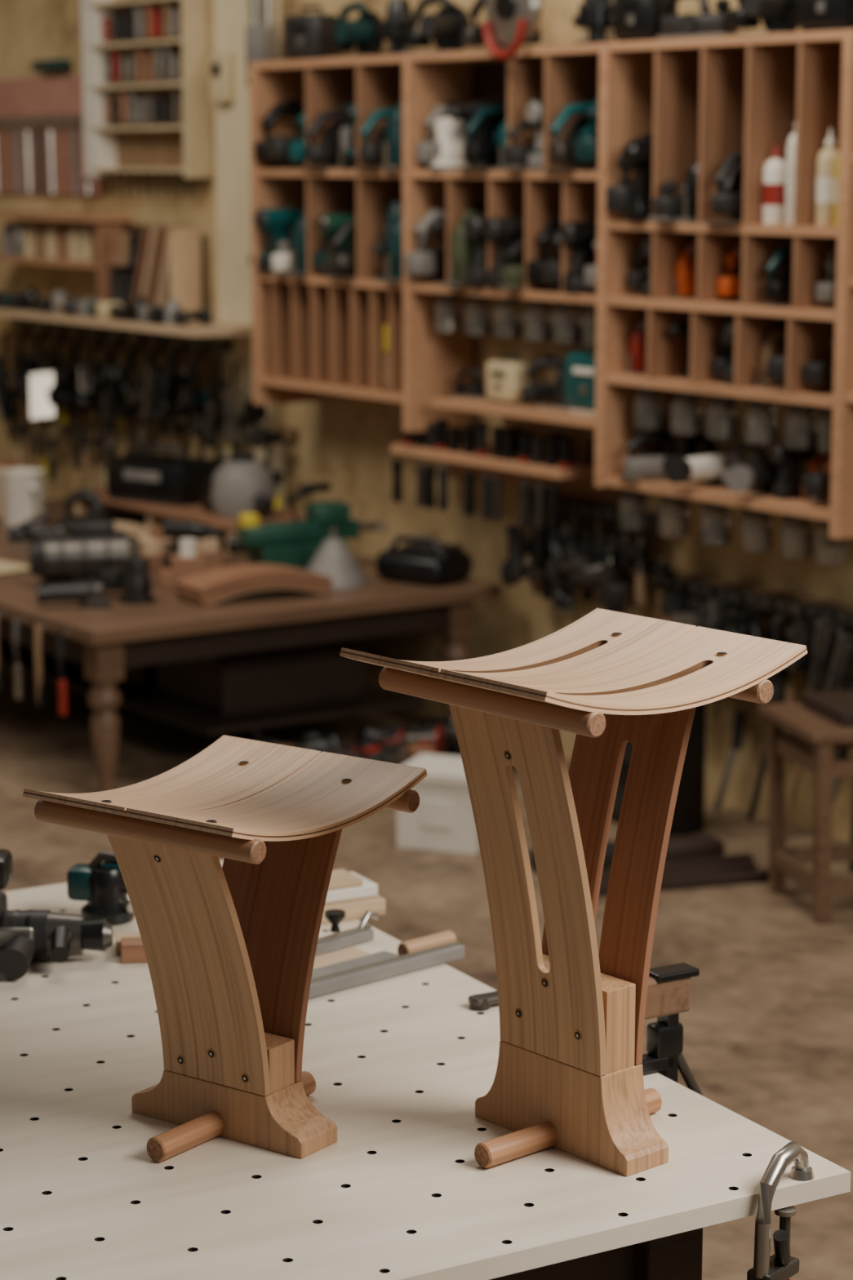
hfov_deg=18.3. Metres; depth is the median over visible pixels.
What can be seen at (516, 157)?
electric planer
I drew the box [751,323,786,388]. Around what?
jigsaw
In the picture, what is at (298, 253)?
jigsaw
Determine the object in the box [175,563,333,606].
bent lamination
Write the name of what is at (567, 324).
jars
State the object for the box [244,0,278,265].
conduit pipes
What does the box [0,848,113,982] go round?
cordless drill
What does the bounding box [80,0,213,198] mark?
shelf
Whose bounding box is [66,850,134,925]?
router
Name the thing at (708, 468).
grinder
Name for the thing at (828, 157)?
glue bottle
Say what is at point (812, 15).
tool case
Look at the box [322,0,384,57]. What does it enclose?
saw
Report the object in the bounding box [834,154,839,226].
glue bottle
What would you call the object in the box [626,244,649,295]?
jigsaw
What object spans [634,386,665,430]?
jars
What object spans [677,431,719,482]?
jigsaw
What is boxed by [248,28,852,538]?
shelf
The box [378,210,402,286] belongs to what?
jigsaw
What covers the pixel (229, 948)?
wooden stool
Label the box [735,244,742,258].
drill
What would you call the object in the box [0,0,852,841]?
wall
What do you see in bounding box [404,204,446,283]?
jigsaw
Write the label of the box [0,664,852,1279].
floor
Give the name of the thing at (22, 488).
bucket
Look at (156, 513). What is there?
wooden shelf
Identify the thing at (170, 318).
ledge
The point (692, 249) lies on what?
drill
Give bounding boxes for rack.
[391,417,621,531]
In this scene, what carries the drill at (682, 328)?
in the shelf at (711, 99)
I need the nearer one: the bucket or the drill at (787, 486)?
the drill at (787, 486)
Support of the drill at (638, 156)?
in the shelf at (711, 99)
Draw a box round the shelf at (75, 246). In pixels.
[0,211,131,268]
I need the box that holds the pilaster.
[213,0,285,510]
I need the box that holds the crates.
[0,637,364,716]
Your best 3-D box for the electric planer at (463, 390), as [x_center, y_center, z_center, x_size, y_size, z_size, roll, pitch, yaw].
[0.176,-0.904,9.354,0.188,0.103,0.065,10,14,43]
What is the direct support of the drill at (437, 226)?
in the shelf at (711, 99)
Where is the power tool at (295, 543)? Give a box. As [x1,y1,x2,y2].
[236,482,387,570]
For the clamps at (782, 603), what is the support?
attached to the wall
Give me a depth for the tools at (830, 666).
8.16 m
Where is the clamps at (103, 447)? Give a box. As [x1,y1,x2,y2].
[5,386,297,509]
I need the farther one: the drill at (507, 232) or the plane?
the drill at (507, 232)
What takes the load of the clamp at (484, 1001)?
on the worktable
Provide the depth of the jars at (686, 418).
8.33 m
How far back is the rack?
9.19 m
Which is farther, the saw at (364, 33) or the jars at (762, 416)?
the saw at (364, 33)
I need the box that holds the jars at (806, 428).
[785,402,832,453]
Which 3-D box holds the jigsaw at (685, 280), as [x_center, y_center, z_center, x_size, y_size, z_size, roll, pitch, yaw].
[0.865,-1.168,8.356,0.204,0.201,0.066,-5,12,-28]
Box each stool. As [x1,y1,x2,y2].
[22,735,427,1162]
[339,608,808,1176]
[758,689,852,924]
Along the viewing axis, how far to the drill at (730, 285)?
8.12 m
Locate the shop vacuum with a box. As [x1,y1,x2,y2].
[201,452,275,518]
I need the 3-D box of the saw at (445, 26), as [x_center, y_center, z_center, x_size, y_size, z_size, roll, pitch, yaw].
[0.039,-2.161,9.305,0.281,0.206,0.160,10,14,43]
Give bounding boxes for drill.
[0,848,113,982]
[162,518,222,568]
[253,208,303,273]
[315,213,356,277]
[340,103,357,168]
[427,217,446,235]
[446,100,506,168]
[462,214,487,288]
[484,217,524,288]
[497,240,524,290]
[525,100,543,170]
[560,221,597,293]
[574,94,599,170]
[622,141,653,221]
[637,320,647,333]
[640,236,651,297]
[667,318,690,377]
[688,242,697,256]
[716,243,742,302]
[722,322,734,385]
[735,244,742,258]
[770,445,817,499]
[828,248,837,262]
[831,337,835,346]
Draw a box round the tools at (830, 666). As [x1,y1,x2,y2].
[659,591,852,703]
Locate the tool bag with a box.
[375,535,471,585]
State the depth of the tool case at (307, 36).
9.93 m
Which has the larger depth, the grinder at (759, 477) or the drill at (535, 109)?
the drill at (535, 109)
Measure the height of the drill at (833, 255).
0.191 m
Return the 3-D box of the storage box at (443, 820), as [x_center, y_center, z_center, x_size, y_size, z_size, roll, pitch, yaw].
[0.068,0.509,8.239,0.270,0.250,0.250,4,11,20]
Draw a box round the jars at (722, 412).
[706,394,738,439]
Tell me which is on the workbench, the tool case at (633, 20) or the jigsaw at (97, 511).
the jigsaw at (97, 511)
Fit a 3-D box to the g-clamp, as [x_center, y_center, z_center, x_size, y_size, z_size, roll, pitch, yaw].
[0.472,0.821,3.501,0.044,0.318,0.127,8,13,37]
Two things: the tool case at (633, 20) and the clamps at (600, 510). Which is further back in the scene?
the clamps at (600, 510)
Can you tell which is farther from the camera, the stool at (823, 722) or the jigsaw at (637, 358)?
the jigsaw at (637, 358)
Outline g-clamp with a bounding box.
[746,1141,814,1279]
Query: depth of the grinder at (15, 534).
10.37 m
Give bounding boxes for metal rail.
[308,930,464,999]
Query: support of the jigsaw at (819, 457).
on the shelf at (711, 99)
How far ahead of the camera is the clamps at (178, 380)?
11.51 m
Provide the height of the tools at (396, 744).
0.204 m
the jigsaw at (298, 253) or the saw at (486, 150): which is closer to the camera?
the saw at (486, 150)
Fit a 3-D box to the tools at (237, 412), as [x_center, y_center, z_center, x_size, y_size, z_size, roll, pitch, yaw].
[-1.355,-1.082,11.591,0.273,0.425,2.477,-7,13,-34]
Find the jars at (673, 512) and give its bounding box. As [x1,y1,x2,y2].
[658,494,689,537]
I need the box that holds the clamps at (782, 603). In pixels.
[650,569,852,702]
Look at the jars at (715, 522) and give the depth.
8.27 m
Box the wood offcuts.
[115,932,146,963]
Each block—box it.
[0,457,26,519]
[113,521,149,538]
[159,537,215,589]
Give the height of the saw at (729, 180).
0.220 m
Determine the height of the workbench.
0.600 m
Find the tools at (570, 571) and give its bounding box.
[500,513,659,613]
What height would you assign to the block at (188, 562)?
0.170 m
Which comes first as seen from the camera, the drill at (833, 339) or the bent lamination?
the drill at (833, 339)
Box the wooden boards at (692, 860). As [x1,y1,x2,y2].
[528,833,769,896]
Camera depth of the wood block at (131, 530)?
10.25 m
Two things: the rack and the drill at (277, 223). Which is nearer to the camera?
the rack
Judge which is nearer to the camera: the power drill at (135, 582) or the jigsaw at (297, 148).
the power drill at (135, 582)
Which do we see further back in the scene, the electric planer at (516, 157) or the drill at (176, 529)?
the drill at (176, 529)
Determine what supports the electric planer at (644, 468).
in the shelf at (711, 99)
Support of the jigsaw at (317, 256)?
on the shelf at (711, 99)
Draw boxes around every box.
[106,444,222,506]
[209,51,233,102]
[396,753,479,855]
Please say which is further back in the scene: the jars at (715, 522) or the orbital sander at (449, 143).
the orbital sander at (449, 143)
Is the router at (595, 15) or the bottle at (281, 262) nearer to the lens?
the router at (595, 15)
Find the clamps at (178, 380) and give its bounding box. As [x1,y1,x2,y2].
[6,317,231,448]
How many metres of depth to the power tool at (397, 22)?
9.48 m
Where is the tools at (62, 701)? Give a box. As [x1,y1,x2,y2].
[0,611,71,715]
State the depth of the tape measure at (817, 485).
7.84 m
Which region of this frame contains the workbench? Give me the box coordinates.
[0,497,501,791]
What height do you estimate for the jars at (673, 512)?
0.134 m
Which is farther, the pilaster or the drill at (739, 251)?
the pilaster
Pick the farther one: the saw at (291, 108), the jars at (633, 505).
the saw at (291, 108)
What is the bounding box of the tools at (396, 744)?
[251,716,461,764]
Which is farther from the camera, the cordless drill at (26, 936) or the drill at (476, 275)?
the drill at (476, 275)
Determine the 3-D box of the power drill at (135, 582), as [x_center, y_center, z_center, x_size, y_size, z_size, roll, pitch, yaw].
[-1.032,-0.216,9.140,0.234,0.155,0.128,10,14,43]
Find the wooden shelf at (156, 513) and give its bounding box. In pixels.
[68,488,304,555]
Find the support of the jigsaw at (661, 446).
on the shelf at (711, 99)
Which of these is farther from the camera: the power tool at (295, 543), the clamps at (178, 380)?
the clamps at (178, 380)
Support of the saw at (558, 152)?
in the shelf at (711, 99)
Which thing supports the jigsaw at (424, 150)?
on the shelf at (711, 99)
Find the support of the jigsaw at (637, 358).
in the shelf at (711, 99)
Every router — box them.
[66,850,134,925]
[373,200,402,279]
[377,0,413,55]
[573,0,613,44]
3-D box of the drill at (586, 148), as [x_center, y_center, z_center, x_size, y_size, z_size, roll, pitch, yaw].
[0.614,-1.644,8.560,0.287,0.282,0.094,-8,13,-36]
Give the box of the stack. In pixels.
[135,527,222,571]
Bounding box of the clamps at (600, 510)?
[515,488,670,619]
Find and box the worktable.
[0,860,850,1279]
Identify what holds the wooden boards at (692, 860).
on the floor
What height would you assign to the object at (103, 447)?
0.415 m
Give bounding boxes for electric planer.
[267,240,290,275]
[452,368,489,399]
[499,120,538,169]
[619,431,697,482]
[648,169,688,222]
[656,0,738,39]
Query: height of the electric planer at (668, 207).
0.164 m
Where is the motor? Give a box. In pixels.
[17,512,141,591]
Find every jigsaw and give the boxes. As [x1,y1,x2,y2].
[57,488,106,526]
[283,207,307,279]
[288,110,306,161]
[312,213,352,270]
[333,125,351,168]
[377,97,402,173]
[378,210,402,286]
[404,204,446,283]
[416,101,476,168]
[441,203,487,290]
[462,0,510,49]
[492,118,506,170]
[520,354,569,409]
[526,215,561,291]
[542,226,561,289]
[584,240,597,287]
[605,133,653,220]
[622,316,647,374]
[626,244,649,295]
[639,428,675,456]
[667,237,697,299]
[676,155,698,222]
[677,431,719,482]
[711,336,732,381]
[722,440,769,489]
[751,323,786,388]
[801,451,831,502]
[816,246,837,307]
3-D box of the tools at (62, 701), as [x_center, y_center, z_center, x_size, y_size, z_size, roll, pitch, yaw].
[-1.325,0.073,8.877,0.057,0.282,0.517,-7,13,-34]
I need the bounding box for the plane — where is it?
[315,908,379,956]
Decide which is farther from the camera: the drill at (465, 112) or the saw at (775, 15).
the drill at (465, 112)
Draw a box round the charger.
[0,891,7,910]
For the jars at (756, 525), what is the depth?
8.12 m
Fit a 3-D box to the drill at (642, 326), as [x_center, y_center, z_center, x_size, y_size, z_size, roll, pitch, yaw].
[0.778,-0.945,8.498,0.233,0.191,0.071,-6,12,-28]
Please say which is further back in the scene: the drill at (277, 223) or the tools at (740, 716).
the drill at (277, 223)
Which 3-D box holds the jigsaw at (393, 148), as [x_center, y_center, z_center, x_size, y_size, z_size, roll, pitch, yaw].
[-0.024,-1.810,9.443,0.298,0.293,0.097,-7,12,-32]
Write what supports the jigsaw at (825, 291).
on the shelf at (711, 99)
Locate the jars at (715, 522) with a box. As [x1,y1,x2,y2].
[699,501,732,545]
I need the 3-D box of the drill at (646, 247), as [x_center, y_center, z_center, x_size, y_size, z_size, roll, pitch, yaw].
[0.782,-1.190,8.447,0.233,0.191,0.071,-9,14,-41]
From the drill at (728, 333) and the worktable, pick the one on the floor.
the worktable
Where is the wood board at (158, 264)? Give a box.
[95,224,201,312]
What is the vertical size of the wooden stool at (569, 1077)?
0.690 m
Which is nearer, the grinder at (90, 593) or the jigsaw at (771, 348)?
the jigsaw at (771, 348)
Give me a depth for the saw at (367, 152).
9.49 m
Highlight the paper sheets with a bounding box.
[0,560,28,573]
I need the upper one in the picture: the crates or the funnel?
the funnel
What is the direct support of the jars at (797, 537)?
hanging from the shelf at (711, 99)
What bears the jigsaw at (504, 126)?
on the shelf at (711, 99)
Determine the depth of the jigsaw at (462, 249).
9.12 m
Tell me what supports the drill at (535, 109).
in the shelf at (711, 99)
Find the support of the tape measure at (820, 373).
in the shelf at (711, 99)
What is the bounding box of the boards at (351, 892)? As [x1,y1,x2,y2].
[320,869,385,924]
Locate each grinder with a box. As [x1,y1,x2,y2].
[8,522,65,542]
[35,578,112,608]
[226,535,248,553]
[665,451,740,486]
[726,459,780,493]
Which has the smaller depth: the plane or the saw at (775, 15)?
the plane
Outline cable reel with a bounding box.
[481,0,542,60]
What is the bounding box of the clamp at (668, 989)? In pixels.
[641,962,703,1096]
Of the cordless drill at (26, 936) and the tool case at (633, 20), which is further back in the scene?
the tool case at (633, 20)
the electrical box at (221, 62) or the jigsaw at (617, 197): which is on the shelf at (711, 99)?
the jigsaw at (617, 197)
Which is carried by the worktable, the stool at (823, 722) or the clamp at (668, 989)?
the clamp at (668, 989)
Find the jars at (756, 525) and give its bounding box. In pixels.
[740,506,773,552]
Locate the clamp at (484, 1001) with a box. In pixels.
[468,990,498,1009]
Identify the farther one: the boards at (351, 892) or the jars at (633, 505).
the jars at (633, 505)
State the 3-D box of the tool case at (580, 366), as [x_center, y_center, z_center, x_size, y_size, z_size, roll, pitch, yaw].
[0.576,-0.869,8.776,0.152,0.243,0.240,-7,13,-34]
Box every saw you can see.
[253,99,305,168]
[300,109,343,168]
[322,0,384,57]
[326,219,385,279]
[353,107,395,168]
[399,0,471,53]
[455,104,506,169]
[540,102,598,170]
[699,151,744,223]
[721,0,798,35]
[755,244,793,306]
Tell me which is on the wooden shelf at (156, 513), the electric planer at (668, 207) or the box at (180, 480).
the box at (180, 480)
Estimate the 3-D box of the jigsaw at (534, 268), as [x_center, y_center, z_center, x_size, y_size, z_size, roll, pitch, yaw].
[0.462,-1.289,8.861,0.269,0.264,0.088,-7,13,-35]
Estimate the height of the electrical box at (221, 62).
0.200 m
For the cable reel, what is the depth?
8.72 m
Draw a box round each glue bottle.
[762,142,786,224]
[785,122,795,225]
[815,128,839,226]
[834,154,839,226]
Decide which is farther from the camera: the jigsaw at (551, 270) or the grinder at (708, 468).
the jigsaw at (551, 270)
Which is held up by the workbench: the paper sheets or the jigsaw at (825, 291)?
the paper sheets
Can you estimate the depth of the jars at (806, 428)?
7.90 m
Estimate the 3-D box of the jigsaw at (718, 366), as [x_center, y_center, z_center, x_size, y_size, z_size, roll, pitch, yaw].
[0.977,-0.894,8.245,0.204,0.201,0.066,-8,13,-39]
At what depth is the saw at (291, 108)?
10.10 m
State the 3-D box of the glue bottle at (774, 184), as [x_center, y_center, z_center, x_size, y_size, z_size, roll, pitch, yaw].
[1.044,-1.364,7.928,0.078,0.240,0.078,-7,13,-34]
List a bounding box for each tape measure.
[802,471,831,498]
[803,360,834,391]
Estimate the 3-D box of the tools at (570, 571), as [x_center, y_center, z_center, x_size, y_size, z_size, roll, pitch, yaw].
[0.521,-0.237,9.088,0.231,0.314,0.685,-7,13,-34]
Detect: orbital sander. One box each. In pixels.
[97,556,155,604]
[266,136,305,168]
[428,116,478,169]
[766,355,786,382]
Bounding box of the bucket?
[0,467,44,531]
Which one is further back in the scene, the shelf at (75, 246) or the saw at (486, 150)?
the shelf at (75, 246)
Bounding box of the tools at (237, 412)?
[0,328,270,448]
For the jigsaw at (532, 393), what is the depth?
8.98 m
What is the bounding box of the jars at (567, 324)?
[434,293,596,346]
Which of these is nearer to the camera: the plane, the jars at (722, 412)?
the plane
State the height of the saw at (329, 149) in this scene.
0.220 m
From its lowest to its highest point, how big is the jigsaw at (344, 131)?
0.244 m
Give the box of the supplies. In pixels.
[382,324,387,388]
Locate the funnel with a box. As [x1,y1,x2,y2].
[306,528,367,589]
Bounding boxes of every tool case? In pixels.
[283,5,338,60]
[486,352,535,404]
[564,346,595,415]
[613,0,678,41]
[797,0,852,31]
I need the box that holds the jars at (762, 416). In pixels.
[744,398,777,444]
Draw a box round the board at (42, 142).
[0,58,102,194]
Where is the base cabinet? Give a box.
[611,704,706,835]
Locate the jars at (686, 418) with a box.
[670,390,702,435]
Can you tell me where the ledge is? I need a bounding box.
[0,286,252,337]
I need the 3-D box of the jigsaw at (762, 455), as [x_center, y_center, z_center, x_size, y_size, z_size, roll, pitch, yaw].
[1.008,-0.549,8.291,0.172,0.169,0.056,-6,12,-30]
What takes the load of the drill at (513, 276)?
in the shelf at (711, 99)
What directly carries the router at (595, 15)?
on the shelf at (711, 99)
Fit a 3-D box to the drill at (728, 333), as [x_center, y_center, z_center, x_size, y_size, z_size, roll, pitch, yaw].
[1.017,-0.884,8.162,0.233,0.191,0.071,-6,12,-30]
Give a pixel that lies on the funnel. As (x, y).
(333, 559)
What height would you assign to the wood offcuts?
0.032 m
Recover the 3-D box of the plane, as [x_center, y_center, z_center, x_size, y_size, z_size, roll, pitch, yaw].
[-0.162,0.495,4.524,0.040,0.065,0.223,10,14,43]
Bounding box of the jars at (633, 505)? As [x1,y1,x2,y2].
[618,488,649,530]
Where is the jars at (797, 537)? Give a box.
[780,513,848,565]
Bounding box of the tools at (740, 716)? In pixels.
[713,711,849,831]
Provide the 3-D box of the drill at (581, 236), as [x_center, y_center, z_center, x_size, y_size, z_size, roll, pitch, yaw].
[0.571,-1.256,8.696,0.283,0.232,0.087,-6,12,-30]
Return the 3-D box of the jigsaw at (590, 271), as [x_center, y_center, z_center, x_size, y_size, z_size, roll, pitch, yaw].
[0.633,-1.240,8.640,0.249,0.244,0.081,-7,12,-34]
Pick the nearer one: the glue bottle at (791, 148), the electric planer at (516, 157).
the glue bottle at (791, 148)
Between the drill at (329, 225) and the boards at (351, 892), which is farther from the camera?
the drill at (329, 225)
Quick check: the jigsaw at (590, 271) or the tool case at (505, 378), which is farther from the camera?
the tool case at (505, 378)
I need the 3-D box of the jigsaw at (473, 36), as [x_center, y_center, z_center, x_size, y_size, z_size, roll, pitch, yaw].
[0.214,-2.112,9.078,0.070,0.211,0.215,-9,14,-40]

